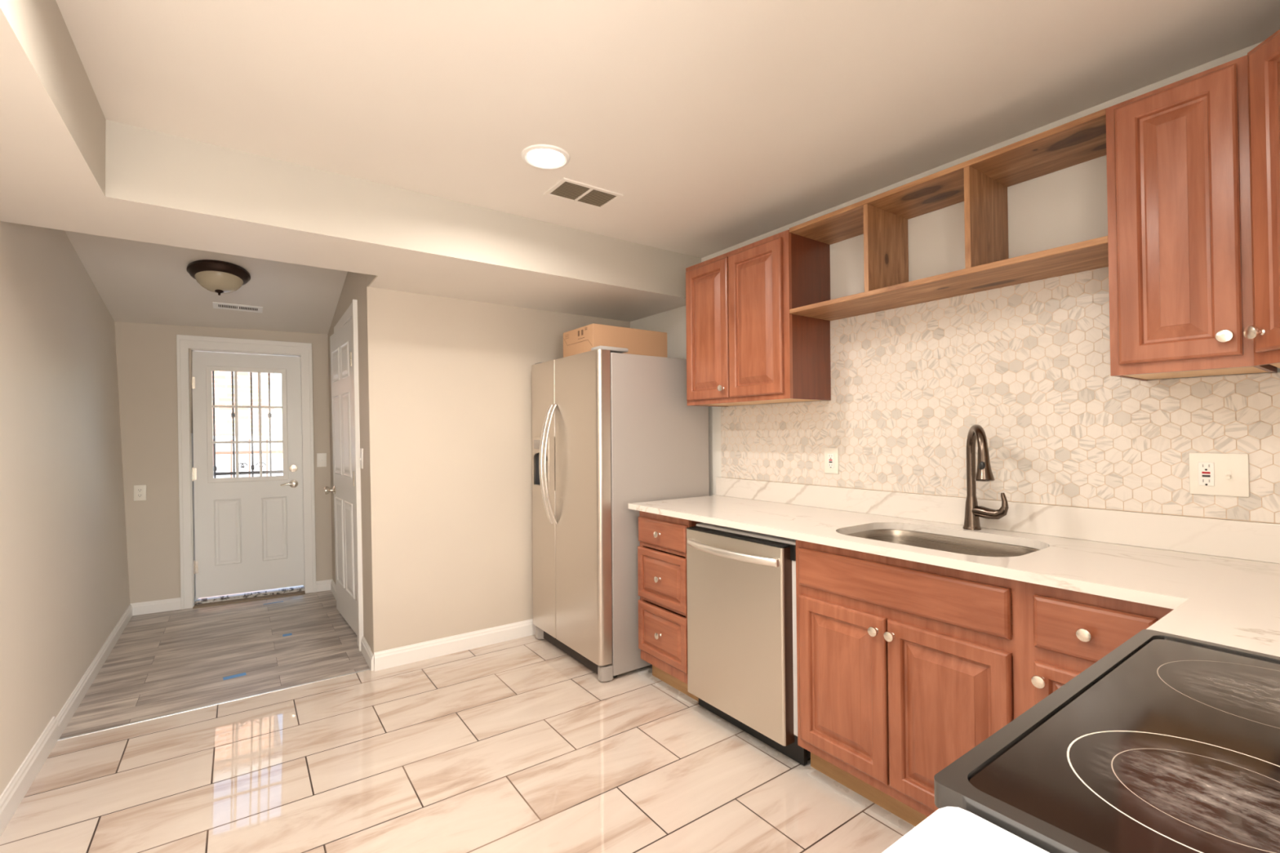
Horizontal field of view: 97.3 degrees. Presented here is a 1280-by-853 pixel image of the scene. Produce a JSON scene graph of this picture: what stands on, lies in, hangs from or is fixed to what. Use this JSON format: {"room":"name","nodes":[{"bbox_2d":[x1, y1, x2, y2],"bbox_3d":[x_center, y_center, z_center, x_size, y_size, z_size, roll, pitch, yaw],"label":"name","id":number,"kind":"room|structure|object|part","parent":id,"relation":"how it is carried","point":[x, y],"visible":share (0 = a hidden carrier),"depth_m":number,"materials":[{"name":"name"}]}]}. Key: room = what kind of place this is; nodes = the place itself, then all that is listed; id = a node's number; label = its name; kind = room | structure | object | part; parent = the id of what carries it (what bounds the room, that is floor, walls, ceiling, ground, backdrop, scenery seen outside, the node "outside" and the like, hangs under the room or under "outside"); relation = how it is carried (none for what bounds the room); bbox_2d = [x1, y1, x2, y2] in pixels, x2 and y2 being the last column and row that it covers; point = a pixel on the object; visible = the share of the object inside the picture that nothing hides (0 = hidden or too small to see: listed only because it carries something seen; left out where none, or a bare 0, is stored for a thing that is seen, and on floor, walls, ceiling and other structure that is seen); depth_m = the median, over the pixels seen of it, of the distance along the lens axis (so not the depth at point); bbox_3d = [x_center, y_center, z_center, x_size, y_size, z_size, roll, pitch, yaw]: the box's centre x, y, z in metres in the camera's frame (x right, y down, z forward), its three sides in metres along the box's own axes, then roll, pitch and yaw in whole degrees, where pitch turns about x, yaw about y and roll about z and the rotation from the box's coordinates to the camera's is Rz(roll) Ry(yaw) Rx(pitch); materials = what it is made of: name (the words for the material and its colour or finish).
{"room":"kitchen","nodes":[
{"label":"kitchen","id":0,"kind":"room"},
{"bbox_2d":[0,220,129,795],"bbox_3d":[-1.508,0.053,0.730,0.350,2.700,8.600,0,-1,-35],"label":"wall","id":1,"kind":"structure","parent":0,"point":[64,579],"depth_m":2.53,"materials":[{"name":"paint"}]},
{"bbox_2d":[0,604,132,836],"bbox_3d":[-1.272,1.251,0.686,0.026,0.105,8.290,0,-1,-35],"label":"baseboard","id":2,"kind":"structure","parent":1,"relation":"attached to","point":[20,783],"depth_m":2.29,"materials":[{"name":"white wood"}]},
{"bbox_2d":[114,321,332,603],"bbox_3d":[-3.166,0.115,4.467,1.900,2.700,0.120,0,-1,-30],"label":"wall","id":3,"kind":"structure","parent":0,"point":[146,353],"depth_m":4.17,"materials":[{"name":"beige paint"}]},
{"bbox_2d":[133,484,146,501],"bbox_3d":[-3.644,0.484,4.105,0.070,0.115,0.009,0,-1,-30],"label":"wall outlet","id":4,"kind":"object","parent":3,"relation":"attached to","point":[140,491],"visible":1,"depth_m":4.10,"materials":[{"name":"white plastic"}]},
{"bbox_2d":[137,488,142,492],"bbox_3d":[-3.645,0.464,4.106,0.033,0.030,0.009,0,-1,-30],"label":"receptacle","id":5,"kind":"object","parent":4,"relation":"attached to","point":[139,490],"depth_m":4.10,"materials":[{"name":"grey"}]},
{"bbox_2d":[129,579,332,615],"bbox_3d":[-3.127,1.324,4.391,1.290,0.086,0.016,0,-1,-30],"label":"baseboard","id":6,"kind":"structure","parent":3,"relation":"attached to","point":[172,604],"depth_m":4.16,"materials":[{"name":"white wood"}]},
{"bbox_2d":[176,334,316,609],"bbox_3d":[-3.099,0.349,4.482,0.908,2.072,0.155,0,-1,-30],"label":"door","id":7,"kind":"structure","parent":3,"relation":"in","point":[237,535],"depth_m":4.46,"materials":[{"name":"white wood"}]},
{"bbox_3d":[-3.063,1.371,4.445,0.724,0.026,0.085,0,-1,-30],"label":"wood sill","id":8,"kind":"part","parent":7,"relation":"part of","materials":[{"name":"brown wood"}]},
{"bbox_3d":[-2.864,0.471,4.602,0.124,0.066,0.041,0,-1,-30],"label":"handle","id":9,"kind":"part","parent":7,"relation":"part of","materials":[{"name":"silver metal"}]},
{"bbox_2d":[212,370,283,478],"bbox_3d":[-3.194,0.357,4.632,0.812,2.020,0.026,0,-1,-30],"label":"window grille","id":10,"kind":"structure","parent":3,"relation":"in","point":[252,472],"depth_m":4.60,"materials":[{"name":"grey metal"}]},
{"bbox_3d":[-3.194,0.357,4.632,0.812,2.020,0.020,0,-1,-30],"label":"frame","id":11,"kind":"part","parent":10,"relation":"part of","materials":[{"name":"grey metal"}]},
{"bbox_2d":[316,453,326,466],"bbox_3d":[-2.649,0.279,4.688,0.070,0.115,0.018,0,-1,-30],"label":"light switch","id":12,"kind":"object","parent":3,"relation":"attached to","point":[321,457],"visible":1,"depth_m":4.69,"materials":[{"name":"white plastic"}]},
{"bbox_2d":[0,0,701,333],"bbox_3d":[-0.294,-1.028,1.615,3.350,0.532,8.600,0,-1,-35],"label":"ceiling","id":13,"kind":"structure","parent":0,"point":[64,166],"depth_m":2.41,"materials":[{"name":"paint"}]},
{"bbox_2d":[186,259,250,295],"bbox_3d":[-2.615,-0.903,3.503,0.318,0.187,0.316,0,-1,-9],"label":"dome light","id":14,"kind":"object","parent":13,"relation":"attached to","point":[219,277],"visible":1,"depth_m":3.42,"materials":[{"name":"beige glass"}]},
{"bbox_3d":[-2.608,-0.881,3.493,0.244,0.090,0.244,0,-11,-35],"label":"lamp shade","id":15,"kind":"part","parent":14,"relation":"part of","materials":[{"name":"white glass"}]},
{"bbox_2d":[212,302,262,312],"bbox_3d":[-2.882,-0.853,4.041,0.290,0.025,0.109,0,-1,-35],"label":"ceiling vent","id":16,"kind":"object","parent":13,"relation":"in","point":[215,304],"visible":1,"depth_m":4.03,"materials":[{"name":"white metal"}]},
{"bbox_2d":[328,271,377,648],"bbox_3d":[-1.984,0.099,3.913,0.144,2.700,2.465,0,-1,-34],"label":"wall","id":17,"kind":"structure","parent":0,"point":[354,286],"depth_m":3.32,"materials":[{"name":"beige paint"}]},
{"bbox_2d":[323,299,363,651],"bbox_3d":[-1.997,0.299,3.797,0.149,2.104,1.049,0,-1,-35],"label":"door","id":18,"kind":"structure","parent":17,"relation":"in","point":[344,343],"depth_m":3.73,"materials":[{"name":"white wood"}]},
{"bbox_3d":[-2.269,0.467,4.114,0.074,0.064,0.064,0,-1,-35],"label":"handle","id":19,"kind":"part","parent":18,"relation":"part of","materials":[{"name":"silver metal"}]},
{"bbox_2d":[330,579,373,671],"bbox_3d":[-2.016,1.308,3.900,0.027,0.088,1.991,0,-1,-34],"label":"baseboard","id":20,"kind":"structure","parent":17,"relation":"attached to","point":[366,651],"depth_m":3.24,"materials":[{"name":"white wood"}]},
{"bbox_2d":[359,448,363,468],"bbox_3d":[-1.639,0.188,3.304,0.018,0.118,0.070,0,-1,-35],"label":"light switch","id":21,"kind":"object","parent":17,"relation":"attached to","point":[361,459],"visible":1,"depth_m":3.30,"materials":[{"name":"white plastic"}]},
{"bbox_2d":[0,585,915,852],"bbox_3d":[-0.285,1.336,1.638,3.400,0.060,8.700,0,-1,-35],"label":"floor","id":22,"kind":"structure","parent":0,"point":[517,745],"depth_m":2.22,"materials":[{"name":"tile"}]},
{"bbox_2d":[57,668,370,741],"bbox_3d":[-1.982,1.342,2.736,1.270,0.023,0.013,0,-1,-35],"label":"threshold","id":23,"kind":"object","parent":22,"relation":"on","point":[159,717],"visible":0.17,"depth_m":2.67,"materials":[{"name":"silver metal"}]},
{"bbox_2d":[222,672,246,679],"bbox_3d":[-2.176,1.341,3.024,0.100,0.001,0.042,0,-1,-40],"label":"tape","id":24,"kind":"object","parent":22,"relation":"on","point":[243,673],"visible":1,"depth_m":3.02,"materials":[{"name":"blue plastic"}]},
{"bbox_2d":[282,633,292,636],"bbox_3d":[-2.285,1.350,3.649,0.050,0.001,0.045,0,-1,-33],"label":"tape","id":25,"kind":"object","parent":22,"relation":"on","point":[287,634],"visible":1,"depth_m":3.65,"materials":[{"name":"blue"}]},
{"bbox_2d":[531,345,709,681],"bbox_3d":[-0.172,0.458,3.421,0.850,1.742,0.822,0,-1,-35],"label":"refrigerator","id":26,"kind":"object","parent":22,"relation":"on","point":[612,429],"visible":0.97,"depth_m":3.08,"materials":[{"name":"grey metal"}]},
{"bbox_3d":[-0.612,0.110,3.454,0.002,0.055,0.180,0,-1,-35],"label":"control panel","id":27,"kind":"part","parent":26,"relation":"part of","materials":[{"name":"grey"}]},
{"bbox_3d":[-0.563,0.425,3.451,0.072,1.630,0.320,0,-1,-35],"label":"freezer door","id":28,"kind":"part","parent":26,"relation":"part of","materials":[{"name":"silver metal"}]},
{"bbox_3d":[-0.547,0.220,3.294,0.091,0.700,0.029,0,-1,-35],"label":"handle","id":29,"kind":"part","parent":26,"relation":"part of","materials":[{"name":"silver metal"}]},
{"bbox_3d":[-0.521,0.219,3.257,0.091,0.700,0.029,0,-1,-35],"label":"handle","id":30,"kind":"part","parent":26,"relation":"part of","materials":[{"name":"silver metal"}]},
{"bbox_3d":[-0.324,0.419,3.115,0.072,1.630,0.494,0,-1,-35],"label":"fridge door","id":31,"kind":"part","parent":26,"relation":"part of","materials":[{"name":"silver metal"}]},
{"bbox_2d":[563,323,666,357],"bbox_3d":[-0.146,-0.475,3.332,0.511,0.159,0.347,0,-1,-35],"label":"cardboard box","id":32,"kind":"object","parent":26,"relation":"on","point":[581,340],"visible":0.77,"depth_m":3.19,"materials":[{"name":"brown cardboard"}]},
{"bbox_2d":[637,511,703,702],"bbox_3d":[0.339,0.876,2.955,0.648,0.886,0.397,0,-1,-35],"label":"base cabinet","id":33,"kind":"object","parent":22,"relation":"on","point":[662,549],"visible":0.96,"depth_m":2.77,"materials":[{"name":"brown wood"}]},
{"bbox_3d":[0.085,0.534,2.781,0.030,0.033,0.033,0,-1,-35],"label":"knob","id":34,"kind":"part","parent":33,"relation":"part of","materials":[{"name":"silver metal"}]},
{"bbox_3d":[0.087,0.754,2.779,0.030,0.033,0.033,0,-1,-35],"label":"knob","id":35,"kind":"part","parent":33,"relation":"part of","materials":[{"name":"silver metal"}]},
{"bbox_3d":[0.089,1.032,2.775,0.030,0.033,0.033,0,-1,-35],"label":"knob","id":36,"kind":"part","parent":33,"relation":"part of","materials":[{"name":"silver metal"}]},
{"bbox_3d":[0.106,0.754,2.794,0.020,0.259,0.388,0,-1,-35],"label":"drawer","id":37,"kind":"part","parent":33,"relation":"part of","materials":[{"name":"brown wood"}]},
{"bbox_3d":[0.108,1.032,2.791,0.020,0.254,0.388,0,-1,-35],"label":"drawer","id":38,"kind":"part","parent":33,"relation":"part of","materials":[{"name":"brown wood"}]},
{"bbox_3d":[0.105,0.534,2.795,0.020,0.130,0.383,0,-1,-35],"label":"drawer","id":39,"kind":"part","parent":33,"relation":"part of","materials":[{"name":"brown wood"}]},
{"bbox_2d":[686,522,807,765],"bbox_3d":[0.613,0.881,2.524,0.670,0.860,0.618,0,-1,-35],"label":"dishwasher","id":40,"kind":"object","parent":22,"relation":"on","point":[741,584],"visible":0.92,"depth_m":2.31,"materials":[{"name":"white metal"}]},
{"bbox_3d":[0.361,0.528,2.361,0.068,0.033,0.528,0,-1,-35],"label":"handle","id":41,"kind":"part","parent":40,"relation":"part of","materials":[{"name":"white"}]},
{"bbox_3d":[0.461,1.253,2.416,0.022,0.108,0.608,0,-1,-35],"label":"toe panel","id":42,"kind":"part","parent":40,"relation":"part of","materials":[{"name":"black plastic"}]},
{"bbox_2d":[795,539,1031,826],"bbox_3d":[1.041,0.858,1.971,0.646,0.886,0.774,0,-1,-35],"label":"base cabinet","id":43,"kind":"object","parent":22,"relation":"on","point":[904,668],"visible":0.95,"depth_m":1.78,"materials":[{"name":"brown wood"}]},
{"bbox_3d":[0.698,0.893,1.962,0.020,0.535,0.346,0,-1,-35],"label":"door","id":44,"kind":"part","parent":43,"relation":"part of","materials":[{"name":"brown wood"}]},
{"bbox_3d":[0.761,0.666,1.833,0.030,0.033,0.033,0,-1,-35],"label":"knob","id":45,"kind":"part","parent":43,"relation":"part of","materials":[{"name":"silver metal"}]},
{"bbox_3d":[0.794,0.665,1.787,0.030,0.033,0.033,0,-1,-35],"label":"knob","id":46,"kind":"part","parent":43,"relation":"part of","materials":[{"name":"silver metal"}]},
{"bbox_3d":[0.800,0.516,1.819,0.020,0.138,0.709,0,-1,-35],"label":"false drawer","id":47,"kind":"part","parent":43,"relation":"part of","materials":[{"name":"brown wood"}]},
{"bbox_3d":[0.905,0.887,1.671,0.020,0.535,0.355,0,-1,-35],"label":"door","id":48,"kind":"part","parent":43,"relation":"part of","materials":[{"name":"brown wood"}]},
{"bbox_2d":[627,476,1279,657],"bbox_3d":[0.883,0.345,1.906,0.987,0.134,2.826,0,-1,-35],"label":"countertop","id":49,"kind":"structure","parent":43,"relation":"on","point":[1220,579],"depth_m":1.71,"materials":[{"name":"stone"}]},
{"bbox_2d":[845,528,1040,622],"bbox_3d":[1.025,0.506,1.958,0.488,0.190,0.672,0,-1,-35],"label":"sink","id":50,"kind":"object","parent":49,"relation":"in","point":[912,538],"visible":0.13,"depth_m":2.13,"materials":[{"name":"silver metal"}]},
{"bbox_2d":[962,424,1008,530],"bbox_3d":[1.248,0.188,2.016,0.129,0.391,0.245,-1,-1,18],"label":"kitchen faucet","id":51,"kind":"object","parent":49,"relation":"on","point":[984,471],"visible":1,"depth_m":2.07,"materials":[{"name":"brown metal"}]},
{"bbox_3d":[1.276,0.288,2.055,0.040,0.101,0.125,0,-1,-28],"label":"handle","id":52,"kind":"part","parent":51,"relation":"part of","materials":[{"name":"brown metal"}]},
{"bbox_2d":[1029,582,1173,707],"bbox_3d":[1.364,0.849,1.516,0.648,0.886,0.343,0,-1,-35],"label":"base cabinet","id":53,"kind":"object","parent":22,"relation":"on","point":[1071,631],"visible":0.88,"depth_m":1.41,"materials":[{"name":"brown wood"}]},
{"bbox_3d":[1.032,0.657,1.453,0.030,0.033,0.033,0,-1,-35],"label":"knob","id":54,"kind":"part","parent":53,"relation":"part of","materials":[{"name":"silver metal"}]},
{"bbox_3d":[1.112,0.882,1.381,0.020,0.534,0.244,0,-1,-35],"label":"door","id":55,"kind":"part","parent":53,"relation":"part of","materials":[{"name":"brown wood"}]},
{"bbox_3d":[1.087,0.507,1.375,0.030,0.033,0.033,0,-1,-35],"label":"knob","id":56,"kind":"part","parent":53,"relation":"part of","materials":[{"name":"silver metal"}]},
{"bbox_3d":[1.109,0.509,1.386,0.020,0.136,0.244,0,-1,-35],"label":"drawer","id":57,"kind":"part","parent":53,"relation":"part of","materials":[{"name":"brown wood"}]},
{"bbox_2d":[933,629,1279,852],"bbox_3d":[0.785,0.821,0.537,0.749,0.926,0.720,0,-1,-35],"label":"electric stove","id":58,"kind":"object","parent":22,"relation":"on","point":[1166,743],"visible":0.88,"depth_m":0.61,"materials":[{"name":"black glass"}]},
{"bbox_3d":[0.260,0.837,0.104,0.588,0.888,0.623,0,-1,-35],"label":"base cabinet","id":59,"kind":"object","parent":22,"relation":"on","visible":0},
{"bbox_2d":[882,806,1048,852],"bbox_3d":[0.244,0.379,0.114,0.612,0.028,0.650,0,-1,-35],"label":"countertop","id":60,"kind":"structure","parent":59,"relation":"on","point":[948,829],"depth_m":0.51,"materials":[{"name":"white stone"}]},
{"bbox_2d":[364,286,630,654],"bbox_3d":[-0.761,0.336,3.645,1.850,2.200,0.090,0,-1,-35],"label":"wall","id":61,"kind":"structure","parent":0,"point":[449,389],"depth_m":3.33,"materials":[{"name":"beige paint"}]},
{"bbox_2d":[373,618,535,671],"bbox_3d":[-0.762,1.286,3.570,1.696,0.098,0.026,0,-1,-35],"label":"baseboard","id":62,"kind":"structure","parent":61,"relation":"attached to","point":[387,659],"depth_m":3.31,"materials":[{"name":"white wood"}]},
{"bbox_2d":[55,0,1279,257],"bbox_3d":[0.665,-1.121,0.397,3.300,0.080,5.500,0,-1,-35],"label":"ceiling","id":63,"kind":"structure","parent":0,"point":[718,125],"depth_m":1.73,"materials":[{"name":"paint"}]},
{"bbox_2d":[520,144,569,168],"bbox_3d":[-0.366,-1.044,2.190,0.188,0.010,0.188,0,-1,-35],"label":"recessed light","id":64,"kind":"object","parent":63,"relation":"in","point":[539,156],"visible":1,"depth_m":2.18,"materials":[{"name":"white"}]},
{"bbox_2d":[543,177,622,209],"bbox_3d":[-0.254,-1.042,2.532,0.300,0.006,0.192,0,-1,-35],"label":"ceiling vent","id":65,"kind":"object","parent":63,"relation":"in","point":[566,189],"visible":1,"depth_m":2.53,"materials":[{"name":"metal"}]},
{"bbox_2d":[630,41,1279,524],"bbox_3d":[1.064,0.059,2.592,0.100,2.700,3.930,0,-1,-35],"label":"wall","id":66,"kind":"structure","parent":0,"point":[1068,206],"depth_m":2.18,"materials":[{"name":"paint"}]},
{"bbox_2d":[685,229,831,406],"bbox_3d":[0.568,-0.501,2.896,0.352,0.761,0.714,0,-1,-35],"label":"upper cabinet","id":67,"kind":"object","parent":66,"relation":"attached to","point":[744,345],"visible":1,"depth_m":2.68,"materials":[{"name":"brown wood"}]},
{"bbox_3d":[0.351,-0.498,2.964,0.020,0.710,0.322,0,-1,-35],"label":"door","id":68,"kind":"part","parent":67,"relation":"part of","materials":[{"name":"brown wood"}]},
{"bbox_3d":[0.409,-0.194,2.840,0.030,0.033,0.033,0,-1,-35],"label":"knob","id":69,"kind":"part","parent":67,"relation":"part of","materials":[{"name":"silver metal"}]},
{"bbox_3d":[0.546,-0.503,2.690,0.020,0.710,0.337,0,-1,-35],"label":"door","id":70,"kind":"part","parent":67,"relation":"part of","materials":[{"name":"brown wood"}]},
{"bbox_3d":[0.598,-0.130,2.912,0.282,0.012,0.688,0,-1,-35],"label":"panel","id":71,"kind":"part","parent":67,"relation":"part of","materials":[{"name":"brown wood"}]},
{"bbox_2d":[789,108,1108,320],"bbox_3d":[1.124,-0.709,2.158,0.302,0.387,1.140,0,-1,-35],"label":"open shelf","id":72,"kind":"object","parent":66,"relation":"attached to","point":[982,182],"visible":0.85,"depth_m":2.02,"materials":[{"name":"brown wood"}]},
{"bbox_2d":[720,266,1279,524],"bbox_3d":[1.289,-0.128,2.183,0.008,0.811,2.793,0,-1,-35],"label":"tile backsplash","id":73,"kind":"structure","parent":66,"relation":"attached to","point":[1028,364],"depth_m":2.05,"materials":[{"name":"tile"}]},
{"bbox_2d":[824,448,839,474],"bbox_3d":[0.913,0.164,2.692,0.010,0.122,0.078,0,-1,-35],"label":"wall outlet","id":74,"kind":"object","parent":73,"relation":"attached to","point":[831,455],"visible":1,"depth_m":2.69,"materials":[{"name":"white plastic"}]},
{"bbox_2d":[827,453,834,468],"bbox_3d":[0.914,0.164,2.692,0.009,0.068,0.033,0,-1,-35],"label":"receptacle","id":75,"kind":"object","parent":74,"relation":"attached to","point":[830,456],"depth_m":2.69,"materials":[{"name":"white plastic"}]},
{"bbox_2d":[1188,453,1249,497],"bbox_3d":[1.668,0.139,1.626,0.018,0.122,0.122,0,-1,-35],"label":"outlet","id":76,"kind":"object","parent":73,"relation":"attached to","point":[1226,474],"visible":1,"depth_m":1.63,"materials":[{"name":"white plastic"}]},
{"bbox_2d":[1198,462,1214,485],"bbox_3d":[1.658,0.139,1.648,0.009,0.068,0.033,0,-1,-35],"label":"receptacle","id":77,"kind":"object","parent":76,"relation":"attached to","point":[1206,469],"depth_m":1.64,"materials":[{"name":"white plastic"}]},
{"bbox_3d":[1.679,0.143,1.607,0.013,0.013,0.008,0,-1,-35],"label":"lever","id":78,"kind":"part","parent":76,"relation":"part of","materials":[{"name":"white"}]},
{"bbox_2d":[1105,54,1277,381],"bbox_3d":[1.519,-0.528,1.561,0.352,0.765,0.285,0,-1,-35],"label":"upper cabinet","id":79,"kind":"object","parent":66,"relation":"attached to","point":[1178,153],"visible":0.98,"depth_m":1.47,"materials":[{"name":"brown wood"}]},
{"bbox_3d":[1.406,-0.535,1.483,0.020,0.720,0.238,0,-1,-35],"label":"door","id":80,"kind":"part","parent":79,"relation":"part of","materials":[{"name":"brown wood"}]},
{"bbox_3d":[1.550,-0.154,1.576,0.282,0.012,0.261,0,-1,-35],"label":"panel","id":81,"kind":"part","parent":79,"relation":"part of","materials":[{"name":"brown wood"}]},
{"bbox_3d":[1.443,-0.222,1.389,0.030,0.033,0.033,0,-1,-35],"label":"knob","id":82,"kind":"part","parent":79,"relation":"part of","materials":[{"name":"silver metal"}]},
{"bbox_2d":[1243,29,1279,368],"bbox_3d":[1.663,-0.535,1.127,0.620,0.765,0.621,0,-1,-35],"label":"upper cabinet","id":83,"kind":"object","parent":66,"relation":"attached to","point":[1264,60],"visible":1,"depth_m":1.31,"materials":[{"name":"brown wood"}]},
{"bbox_3d":[1.448,-0.222,1.325,0.030,0.033,0.033,-1,-1,10],"label":"knob","id":84,"kind":"part","parent":83,"relation":"part of","materials":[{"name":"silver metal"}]},
{"bbox_3d":[1.681,-0.161,1.117,0.594,0.012,0.585,0,-1,-35],"label":"panel","id":85,"kind":"part","parent":83,"relation":"part of","materials":[{"name":"brown wood"}]},
{"label":"outside","id":86,"kind":"structure","parent":0,"visible":0},
{"bbox_2d":[276,457,283,475],"bbox_3d":[-14.759,1.911,19.547,34.000,0.280,37.720,0,-1,-35],"label":"ground","id":87,"kind":"structure","parent":86,"point":[280,460],"depth_m":27.21,"materials":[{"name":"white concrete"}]},
{"bbox_2d":[205,365,288,483],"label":"window","id":88,"kind":"structure","parent":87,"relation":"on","point":[223,380],"depth_m":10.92,"materials":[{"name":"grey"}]},
{"bbox_2d":[213,438,282,477],"bbox_3d":[-5.576,0.848,7.518,3.200,1.390,0.040,0,-1,-35],"label":"picket fence","id":89,"kind":"object","parent":87,"relation":"on","point":[249,451],"visible":0.06,"depth_m":7.69,"materials":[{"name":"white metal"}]},
{"bbox_3d":[-5.576,0.828,7.518,3.200,0.990,0.024,0,-1,-35],"label":"rail","id":90,"kind":"part","parent":89,"relation":"part of","materials":[{"name":"brown metal"}]}
]}

